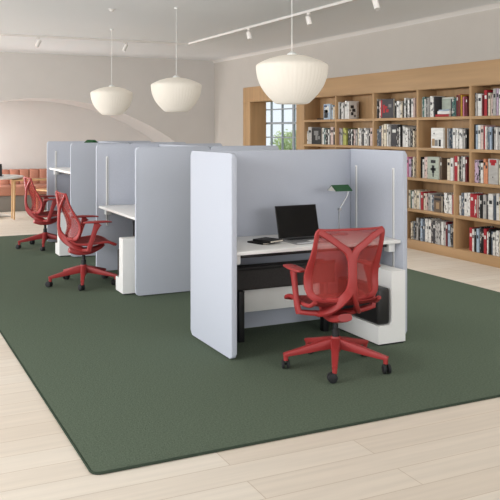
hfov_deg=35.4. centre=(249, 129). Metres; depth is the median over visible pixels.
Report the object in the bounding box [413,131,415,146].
book
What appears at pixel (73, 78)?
wall
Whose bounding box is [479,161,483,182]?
book
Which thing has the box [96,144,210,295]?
office cubicle
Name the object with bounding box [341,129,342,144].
book
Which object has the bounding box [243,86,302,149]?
window frame
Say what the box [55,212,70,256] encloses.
pedestal
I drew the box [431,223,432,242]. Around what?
book
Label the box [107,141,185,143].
booth
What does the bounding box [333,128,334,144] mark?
book
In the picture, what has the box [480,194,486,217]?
book
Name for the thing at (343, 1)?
ceiling track
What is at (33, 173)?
cushion
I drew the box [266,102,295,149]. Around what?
window
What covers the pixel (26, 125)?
wall
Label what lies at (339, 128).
book
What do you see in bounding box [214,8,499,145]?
wall
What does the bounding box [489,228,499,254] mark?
book
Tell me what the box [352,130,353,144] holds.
book
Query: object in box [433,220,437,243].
book
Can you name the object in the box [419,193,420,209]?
book
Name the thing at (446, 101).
book
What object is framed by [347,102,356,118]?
book
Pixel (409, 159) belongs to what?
book
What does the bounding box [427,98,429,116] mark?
book
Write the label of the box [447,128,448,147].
book
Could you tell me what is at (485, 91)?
book
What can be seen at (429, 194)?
book
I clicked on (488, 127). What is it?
book
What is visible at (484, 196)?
book
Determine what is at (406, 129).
book
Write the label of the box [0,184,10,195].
seat cushion
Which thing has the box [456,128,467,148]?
book
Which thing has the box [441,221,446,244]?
book
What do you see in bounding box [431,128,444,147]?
book
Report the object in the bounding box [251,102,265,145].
window frame
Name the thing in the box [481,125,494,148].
book
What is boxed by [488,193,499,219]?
book
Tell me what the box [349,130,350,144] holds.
book
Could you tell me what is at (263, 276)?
cable tray
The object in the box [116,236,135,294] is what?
pedestal
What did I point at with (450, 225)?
book
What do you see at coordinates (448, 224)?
book
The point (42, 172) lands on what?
cushion
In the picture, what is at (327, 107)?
book
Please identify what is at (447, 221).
book
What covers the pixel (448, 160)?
book
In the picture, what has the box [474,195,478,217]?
book
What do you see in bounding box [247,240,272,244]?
notebook
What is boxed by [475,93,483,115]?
book
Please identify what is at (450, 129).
book
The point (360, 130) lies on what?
book
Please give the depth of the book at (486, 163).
9.40 m
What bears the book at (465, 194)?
on the bookcase
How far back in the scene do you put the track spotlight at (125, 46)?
12.85 m
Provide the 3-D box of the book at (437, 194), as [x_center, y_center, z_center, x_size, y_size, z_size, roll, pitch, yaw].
[2.492,0.963,10.398,0.214,0.212,0.038,0,0,-26]
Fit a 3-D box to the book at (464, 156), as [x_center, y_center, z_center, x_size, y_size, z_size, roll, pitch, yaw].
[2.750,0.487,9.809,0.192,0.313,0.034,0,0,-26]
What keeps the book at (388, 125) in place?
on the bookcase
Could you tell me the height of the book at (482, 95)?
0.254 m
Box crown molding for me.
[212,2,499,62]
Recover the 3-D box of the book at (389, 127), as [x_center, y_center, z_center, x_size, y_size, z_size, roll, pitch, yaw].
[2.091,0.095,11.221,0.227,0.278,0.049,0,0,-26]
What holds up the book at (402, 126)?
on the bookcase
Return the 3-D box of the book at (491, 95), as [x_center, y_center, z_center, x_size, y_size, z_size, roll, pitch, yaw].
[2.970,-0.296,9.376,0.201,0.250,0.030,0,0,-26]
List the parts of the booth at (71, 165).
height rail, panel, panel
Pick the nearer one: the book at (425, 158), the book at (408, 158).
the book at (425, 158)
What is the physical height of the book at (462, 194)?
0.283 m
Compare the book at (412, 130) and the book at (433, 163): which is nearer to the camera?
the book at (433, 163)
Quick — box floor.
[0,210,499,499]
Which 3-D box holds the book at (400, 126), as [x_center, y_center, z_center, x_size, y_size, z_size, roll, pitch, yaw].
[2.197,0.091,10.973,0.219,0.285,0.024,0,0,-26]
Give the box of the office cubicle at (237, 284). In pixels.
[191,149,406,358]
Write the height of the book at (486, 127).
0.277 m
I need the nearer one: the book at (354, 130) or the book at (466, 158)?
the book at (466, 158)
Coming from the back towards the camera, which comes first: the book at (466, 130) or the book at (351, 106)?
the book at (351, 106)
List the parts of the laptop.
lid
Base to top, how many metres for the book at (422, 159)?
0.251 m
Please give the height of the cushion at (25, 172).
0.310 m
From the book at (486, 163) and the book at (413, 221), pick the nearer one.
the book at (486, 163)
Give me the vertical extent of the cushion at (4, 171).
0.310 m
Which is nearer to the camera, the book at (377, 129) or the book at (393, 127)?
the book at (393, 127)
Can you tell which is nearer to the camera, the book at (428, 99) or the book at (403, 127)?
the book at (428, 99)
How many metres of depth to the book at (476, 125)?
9.57 m
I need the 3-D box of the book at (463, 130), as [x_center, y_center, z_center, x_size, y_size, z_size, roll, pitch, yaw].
[2.748,0.117,9.804,0.178,0.235,0.033,0,0,-26]
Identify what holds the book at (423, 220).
on the bookcase
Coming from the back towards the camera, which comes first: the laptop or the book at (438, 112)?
the book at (438, 112)
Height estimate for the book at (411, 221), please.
0.240 m
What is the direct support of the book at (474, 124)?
on the bookcase
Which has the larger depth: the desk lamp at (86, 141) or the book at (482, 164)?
the desk lamp at (86, 141)
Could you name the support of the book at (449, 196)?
on the bookcase
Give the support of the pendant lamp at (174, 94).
hanging from the ceiling
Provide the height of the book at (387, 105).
0.273 m
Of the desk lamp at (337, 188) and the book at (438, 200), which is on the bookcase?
the book at (438, 200)
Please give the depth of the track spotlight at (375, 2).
8.38 m
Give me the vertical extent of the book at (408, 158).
0.274 m
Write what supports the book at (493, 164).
on the bookcase
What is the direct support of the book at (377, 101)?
on the bookcase
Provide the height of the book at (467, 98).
0.239 m
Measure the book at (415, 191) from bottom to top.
0.256 m
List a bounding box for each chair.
[15,176,56,250]
[36,188,46,211]
[45,190,117,290]
[282,226,391,383]
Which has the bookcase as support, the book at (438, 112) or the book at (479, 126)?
the book at (479, 126)
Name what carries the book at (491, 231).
on the bookcase
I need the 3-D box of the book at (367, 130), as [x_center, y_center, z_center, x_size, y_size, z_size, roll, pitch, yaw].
[1.855,0.117,11.705,0.221,0.234,0.041,0,0,-26]
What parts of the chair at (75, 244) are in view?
frame, backrest, armrest, seat, seat frame, armrest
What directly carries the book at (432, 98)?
on the bookcase
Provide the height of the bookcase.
2.442 m
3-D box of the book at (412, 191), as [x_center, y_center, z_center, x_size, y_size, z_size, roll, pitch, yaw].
[2.301,0.952,10.721,0.187,0.234,0.032,0,0,-26]
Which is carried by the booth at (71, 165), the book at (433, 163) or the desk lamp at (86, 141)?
the desk lamp at (86, 141)
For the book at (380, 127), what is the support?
on the bookcase
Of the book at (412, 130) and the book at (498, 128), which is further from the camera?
the book at (412, 130)
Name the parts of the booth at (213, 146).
panel, panel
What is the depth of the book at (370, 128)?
11.57 m
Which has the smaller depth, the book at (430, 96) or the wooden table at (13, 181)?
the book at (430, 96)
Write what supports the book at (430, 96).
on the bookcase
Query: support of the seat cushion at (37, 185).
on the banquette
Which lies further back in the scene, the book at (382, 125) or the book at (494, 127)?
the book at (382, 125)
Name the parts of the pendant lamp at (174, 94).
lamp shade, cord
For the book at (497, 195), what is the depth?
9.26 m
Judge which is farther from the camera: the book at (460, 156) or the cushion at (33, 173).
the cushion at (33, 173)
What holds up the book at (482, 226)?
on the bookcase
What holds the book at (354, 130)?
on the bookcase
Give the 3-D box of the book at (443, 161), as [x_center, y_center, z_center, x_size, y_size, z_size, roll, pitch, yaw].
[2.555,0.503,10.209,0.173,0.282,0.037,0,0,-26]
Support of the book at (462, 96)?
on the bookcase
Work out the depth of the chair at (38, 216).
10.56 m
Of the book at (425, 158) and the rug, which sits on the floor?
the rug
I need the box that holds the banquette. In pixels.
[0,168,46,211]
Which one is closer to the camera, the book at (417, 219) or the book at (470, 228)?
the book at (470, 228)
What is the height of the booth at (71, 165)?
1.438 m
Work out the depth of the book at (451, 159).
9.96 m
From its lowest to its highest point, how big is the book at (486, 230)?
0.300 m
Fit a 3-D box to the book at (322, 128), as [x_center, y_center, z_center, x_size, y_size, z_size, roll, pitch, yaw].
[1.280,0.100,12.842,0.193,0.268,0.047,0,0,-26]
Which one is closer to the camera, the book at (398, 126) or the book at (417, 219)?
the book at (417, 219)
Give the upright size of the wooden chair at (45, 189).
0.705 m
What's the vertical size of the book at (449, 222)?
0.310 m
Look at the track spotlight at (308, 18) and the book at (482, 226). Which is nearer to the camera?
the book at (482, 226)
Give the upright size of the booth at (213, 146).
1.438 m
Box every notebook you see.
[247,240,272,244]
[253,237,282,242]
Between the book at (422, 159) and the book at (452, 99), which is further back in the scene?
the book at (422, 159)
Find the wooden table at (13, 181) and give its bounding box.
[10,178,46,219]
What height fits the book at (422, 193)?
0.239 m
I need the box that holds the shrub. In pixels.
[273,129,291,149]
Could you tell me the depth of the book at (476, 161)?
9.56 m
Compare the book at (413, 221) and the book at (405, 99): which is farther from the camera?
the book at (405, 99)
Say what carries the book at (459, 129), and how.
on the bookcase
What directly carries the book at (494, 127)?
on the bookcase
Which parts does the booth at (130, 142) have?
panel, panel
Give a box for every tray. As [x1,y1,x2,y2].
[237,258,334,290]
[338,276,388,324]
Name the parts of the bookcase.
shelf, shelf, panel, panel, shelf, shelf, shelf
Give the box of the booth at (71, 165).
[47,141,129,256]
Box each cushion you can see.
[0,169,8,184]
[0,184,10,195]
[9,169,18,184]
[16,184,34,195]
[18,169,28,183]
[29,169,38,183]
[30,183,46,194]
[39,168,46,183]
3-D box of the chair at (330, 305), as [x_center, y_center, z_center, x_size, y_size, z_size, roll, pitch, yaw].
[0.563,1.116,5.332,0.712,0.967,0.692,0,0,-25]
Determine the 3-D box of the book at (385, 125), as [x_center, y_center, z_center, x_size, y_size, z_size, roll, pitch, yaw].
[2.034,0.074,11.304,0.216,0.320,0.055,0,0,-26]
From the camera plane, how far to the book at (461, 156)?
9.79 m
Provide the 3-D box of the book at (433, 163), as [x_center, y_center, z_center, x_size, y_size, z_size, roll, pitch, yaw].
[2.414,0.498,10.296,0.029,0.291,0.228,0,0,-26]
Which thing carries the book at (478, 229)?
on the bookcase
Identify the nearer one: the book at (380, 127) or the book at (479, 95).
the book at (479, 95)
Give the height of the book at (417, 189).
0.247 m
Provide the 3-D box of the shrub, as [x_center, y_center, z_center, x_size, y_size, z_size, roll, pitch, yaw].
[2.578,0.772,38.975,3.268,1.934,3.440,0,0,44]
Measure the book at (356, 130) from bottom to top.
0.235 m
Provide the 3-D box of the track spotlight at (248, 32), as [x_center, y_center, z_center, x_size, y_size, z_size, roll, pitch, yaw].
[-0.014,-1.365,11.221,0.062,0.169,0.104,0,0,-26]
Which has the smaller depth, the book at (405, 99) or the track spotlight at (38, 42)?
the book at (405, 99)
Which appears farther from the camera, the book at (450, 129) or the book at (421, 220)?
the book at (421, 220)
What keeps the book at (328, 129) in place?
on the bookcase
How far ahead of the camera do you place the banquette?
15.68 m
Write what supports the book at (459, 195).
on the bookcase
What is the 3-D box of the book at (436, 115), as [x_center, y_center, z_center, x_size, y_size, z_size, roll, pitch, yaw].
[2.526,-0.187,10.119,0.120,0.032,0.260,0,0,-26]
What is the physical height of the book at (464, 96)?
0.252 m
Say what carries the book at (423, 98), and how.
on the bookcase
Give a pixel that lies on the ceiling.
(143, 20)
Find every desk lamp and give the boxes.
[84,140,97,142]
[327,184,352,235]
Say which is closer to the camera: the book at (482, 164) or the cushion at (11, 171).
the book at (482, 164)
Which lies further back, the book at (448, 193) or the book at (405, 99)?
the book at (405, 99)
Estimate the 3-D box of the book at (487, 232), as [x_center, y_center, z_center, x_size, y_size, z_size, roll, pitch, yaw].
[2.940,1.355,9.438,0.202,0.269,0.028,0,0,-26]
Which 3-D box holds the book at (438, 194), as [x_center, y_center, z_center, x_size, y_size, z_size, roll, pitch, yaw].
[2.492,0.961,10.342,0.198,0.216,0.050,0,0,-26]
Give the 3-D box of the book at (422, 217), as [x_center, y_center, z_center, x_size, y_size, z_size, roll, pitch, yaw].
[2.382,1.337,10.609,0.213,0.305,0.044,0,0,-26]
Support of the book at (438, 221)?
on the bookcase
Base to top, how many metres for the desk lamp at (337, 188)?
0.405 m
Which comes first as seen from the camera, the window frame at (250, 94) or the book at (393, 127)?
the book at (393, 127)
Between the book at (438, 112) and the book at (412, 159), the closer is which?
the book at (438, 112)
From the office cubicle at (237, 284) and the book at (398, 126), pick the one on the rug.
the office cubicle at (237, 284)
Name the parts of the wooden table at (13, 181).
leg, leg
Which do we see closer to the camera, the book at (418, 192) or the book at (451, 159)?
the book at (451, 159)
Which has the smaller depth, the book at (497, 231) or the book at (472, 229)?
the book at (497, 231)
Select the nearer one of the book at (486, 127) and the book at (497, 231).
the book at (497, 231)
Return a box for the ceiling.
[0,0,499,60]
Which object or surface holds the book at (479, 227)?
on the bookcase
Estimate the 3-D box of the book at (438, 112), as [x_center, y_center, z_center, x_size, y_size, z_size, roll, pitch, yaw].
[2.536,-0.224,10.102,0.110,0.040,0.230,0,0,-28]
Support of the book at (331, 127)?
on the bookcase
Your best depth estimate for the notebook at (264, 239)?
5.89 m
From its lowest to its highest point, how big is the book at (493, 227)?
0.300 m
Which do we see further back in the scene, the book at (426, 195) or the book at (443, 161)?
the book at (426, 195)
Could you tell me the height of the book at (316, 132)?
0.268 m
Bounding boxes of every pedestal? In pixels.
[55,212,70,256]
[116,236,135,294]
[338,258,404,345]
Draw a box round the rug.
[0,234,499,474]
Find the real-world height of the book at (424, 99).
0.241 m
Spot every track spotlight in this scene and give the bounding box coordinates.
[35,37,40,47]
[122,42,127,51]
[246,28,251,40]
[305,12,311,25]
[372,0,379,10]
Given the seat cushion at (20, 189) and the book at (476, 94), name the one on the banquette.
the seat cushion at (20, 189)
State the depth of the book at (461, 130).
9.79 m
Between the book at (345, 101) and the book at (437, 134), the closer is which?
the book at (437, 134)
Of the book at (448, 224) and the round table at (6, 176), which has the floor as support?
the round table at (6, 176)
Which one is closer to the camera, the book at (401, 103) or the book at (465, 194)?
the book at (465, 194)
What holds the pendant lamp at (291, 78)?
hanging from the ceiling
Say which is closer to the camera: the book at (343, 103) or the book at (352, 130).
the book at (352, 130)
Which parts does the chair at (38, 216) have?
frame, backrest, seat, armrest, seat frame, armrest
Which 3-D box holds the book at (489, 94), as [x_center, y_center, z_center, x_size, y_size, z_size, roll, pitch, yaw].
[2.940,-0.307,9.404,0.185,0.272,0.034,0,0,-26]
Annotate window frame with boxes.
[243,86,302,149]
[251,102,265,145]
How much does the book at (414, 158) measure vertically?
0.278 m
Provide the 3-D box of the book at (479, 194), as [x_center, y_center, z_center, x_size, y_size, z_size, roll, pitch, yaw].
[2.804,0.927,9.665,0.176,0.284,0.064,0,0,-26]
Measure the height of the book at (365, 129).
0.265 m
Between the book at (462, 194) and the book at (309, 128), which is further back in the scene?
the book at (309, 128)
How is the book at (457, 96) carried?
on the bookcase
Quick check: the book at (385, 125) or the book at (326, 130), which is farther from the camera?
the book at (326, 130)
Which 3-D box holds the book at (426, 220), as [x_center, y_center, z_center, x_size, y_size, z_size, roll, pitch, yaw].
[2.448,1.336,10.483,0.223,0.306,0.055,0,0,-26]
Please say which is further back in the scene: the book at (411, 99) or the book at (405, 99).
the book at (405, 99)
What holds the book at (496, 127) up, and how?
on the bookcase
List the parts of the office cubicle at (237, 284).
panel, leg, panel, desk rail, leg, height rail, panel, height rail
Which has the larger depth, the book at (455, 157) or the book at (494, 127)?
the book at (455, 157)
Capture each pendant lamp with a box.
[90,29,132,114]
[151,7,201,111]
[256,51,327,103]
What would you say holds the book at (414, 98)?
on the bookcase
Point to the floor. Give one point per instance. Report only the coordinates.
(452, 452)
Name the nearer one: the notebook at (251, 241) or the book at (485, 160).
the notebook at (251, 241)
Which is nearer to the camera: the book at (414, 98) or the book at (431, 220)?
the book at (431, 220)
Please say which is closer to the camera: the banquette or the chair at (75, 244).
the chair at (75, 244)
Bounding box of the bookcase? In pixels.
[303,59,499,267]
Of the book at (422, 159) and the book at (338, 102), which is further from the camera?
the book at (338, 102)
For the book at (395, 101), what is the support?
on the bookcase
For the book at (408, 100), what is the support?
on the bookcase
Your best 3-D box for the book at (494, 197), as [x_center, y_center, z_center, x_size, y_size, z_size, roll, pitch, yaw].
[2.985,0.925,9.331,0.210,0.288,0.023,0,0,-26]
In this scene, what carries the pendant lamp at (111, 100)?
hanging from the ceiling
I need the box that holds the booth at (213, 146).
[171,143,278,150]
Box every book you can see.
[308,127,320,143]
[312,128,321,143]
[322,128,323,143]
[324,104,331,118]
[325,129,327,143]
[328,129,329,144]
[331,105,334,118]
[331,127,334,144]
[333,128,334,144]
[338,102,344,118]
[339,128,342,144]
[341,103,342,118]
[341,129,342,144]
[343,103,344,118]
[344,130,347,144]
[345,101,358,118]
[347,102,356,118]
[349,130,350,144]
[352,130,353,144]
[354,130,355,144]
[356,130,357,144]
[359,129,363,145]
[362,130,363,145]
[364,128,369,145]
[367,130,368,145]
[370,128,371,145]
[377,101,378,117]
[377,129,378,145]
[379,101,380,117]
[379,126,381,145]
[381,99,394,117]
[382,125,383,145]
[384,124,386,145]
[387,124,399,145]
[389,127,390,145]
[391,125,396,146]
[395,101,396,117]
[397,101,403,117]
[397,125,410,146]
[400,102,402,117]
[400,126,401,146]
[402,126,415,146]
[403,127,415,146]
[404,98,413,117]
[405,128,415,146]
[406,100,407,117]
[407,157,412,176]
[408,100,409,117]
[409,129,410,146]
[409,159,411,176]
[409,189,420,207]
[411,99,413,116]
[411,129,415,146]
[411,159,412,176]
[411,221,412,238]
[412,191,413,208]
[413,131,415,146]
[413,157,415,176]
[413,221,414,238]
[414,98,415,116]
[414,189,425,208]
[416,217,421,239]
[417,190,427,208]
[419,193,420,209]
[419,217,432,239]
[420,218,427,240]
[421,191,436,209]
[422,97,429,116]
[422,159,423,177]
[423,220,424,240]
[424,99,425,116]
[424,157,440,177]
[425,194,427,210]
[425,218,440,241]
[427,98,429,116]
[427,157,439,179]
[428,192,442,210]
[428,219,441,242]
[430,96,444,116]
[430,194,437,210]
[431,97,433,116]
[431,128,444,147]
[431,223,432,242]
[432,194,443,210]
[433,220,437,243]
[434,97,441,116]
[434,195,442,212]
[435,114,450,116]
[435,220,448,243]
[437,111,450,113]
[437,223,440,244]
[440,158,449,179]
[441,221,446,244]
[442,97,455,109]
[444,192,452,212]
[444,221,448,245]
[446,221,452,245]
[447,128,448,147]
[447,159,449,179]
[448,195,450,213]
[448,224,451,246]
[449,128,452,147]
[450,158,453,180]
[450,225,451,246]
[452,99,453,116]
[453,128,468,148]
[454,98,455,115]
[454,156,459,180]
[456,95,458,115]
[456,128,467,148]
[458,156,460,180]
[459,95,460,115]
[459,129,464,148]
[459,195,460,214]
[461,95,468,115]
[461,130,462,148]
[461,156,463,181]
[461,192,468,215]
[463,130,464,148]
[463,156,468,181]
[464,96,468,115]
[464,192,470,215]
[465,129,468,148]
[465,157,468,181]
[466,97,468,115]
[467,192,482,216]
[469,227,478,250]
[470,193,484,216]
[472,229,473,251]
[474,124,485,148]
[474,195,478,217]
[474,227,479,251]
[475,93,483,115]
[475,160,483,182]
[476,125,477,148]
[476,228,479,252]
[478,94,483,115]
[478,125,480,148]
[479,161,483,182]
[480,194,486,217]
[480,226,493,252]
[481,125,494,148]
[481,163,483,182]
[482,95,483,115]
[482,227,495,252]
[483,194,487,218]
[484,90,492,115]
[484,159,487,182]
[484,228,492,253]
[485,126,498,149]
[485,162,487,183]
[487,232,488,253]
[488,93,492,115]
[488,127,489,149]
[488,159,499,184]
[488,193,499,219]
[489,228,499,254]
[490,127,493,149]
[491,95,492,115]
[491,231,495,254]
[493,89,495,115]
[493,196,495,219]
[493,232,495,255]
[494,127,495,149]
[496,88,499,115]
[496,127,499,149]
[496,194,499,220]
[496,230,499,255]
[498,128,499,149]
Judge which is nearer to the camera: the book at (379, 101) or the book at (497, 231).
the book at (497, 231)
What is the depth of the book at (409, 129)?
10.74 m
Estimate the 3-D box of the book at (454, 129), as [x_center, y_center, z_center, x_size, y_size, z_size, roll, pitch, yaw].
[2.681,0.104,9.970,0.222,0.260,0.050,0,0,-26]
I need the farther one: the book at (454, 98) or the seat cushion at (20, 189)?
the seat cushion at (20, 189)
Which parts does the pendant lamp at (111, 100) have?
lamp shade, cord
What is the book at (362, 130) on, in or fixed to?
on the bookcase
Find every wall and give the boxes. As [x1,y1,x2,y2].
[0,52,213,143]
[0,99,170,184]
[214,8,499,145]
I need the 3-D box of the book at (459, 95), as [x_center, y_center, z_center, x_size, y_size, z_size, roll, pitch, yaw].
[2.712,-0.304,9.869,0.189,0.266,0.026,0,0,-26]
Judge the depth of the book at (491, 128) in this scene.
9.34 m
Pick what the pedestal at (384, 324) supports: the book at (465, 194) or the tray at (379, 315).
the tray at (379, 315)
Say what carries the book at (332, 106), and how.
on the bookcase
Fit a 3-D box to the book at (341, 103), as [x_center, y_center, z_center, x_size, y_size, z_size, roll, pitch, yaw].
[1.543,-0.295,12.339,0.220,0.249,0.043,0,0,-26]
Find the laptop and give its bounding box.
[275,204,328,244]
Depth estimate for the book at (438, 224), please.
10.18 m
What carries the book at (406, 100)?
on the bookcase
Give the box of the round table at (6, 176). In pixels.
[0,174,23,216]
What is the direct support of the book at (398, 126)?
on the bookcase
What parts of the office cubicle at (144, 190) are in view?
height rail, panel, panel, panel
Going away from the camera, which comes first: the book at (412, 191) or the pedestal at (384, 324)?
the pedestal at (384, 324)
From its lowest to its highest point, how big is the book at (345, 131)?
0.234 m
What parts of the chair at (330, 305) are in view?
armrest, seat frame, seat, backrest, frame, leg, armrest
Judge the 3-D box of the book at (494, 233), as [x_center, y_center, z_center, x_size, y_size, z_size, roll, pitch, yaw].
[2.994,1.352,9.346,0.228,0.274,0.037,0,0,-26]
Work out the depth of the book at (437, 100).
10.29 m
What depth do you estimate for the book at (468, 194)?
9.70 m
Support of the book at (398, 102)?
on the bookcase
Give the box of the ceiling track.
[0,0,355,44]
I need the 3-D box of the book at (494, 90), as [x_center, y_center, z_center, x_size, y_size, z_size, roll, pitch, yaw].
[2.972,-0.331,9.327,0.172,0.320,0.047,0,0,-26]
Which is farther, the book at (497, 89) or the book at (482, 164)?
the book at (482, 164)

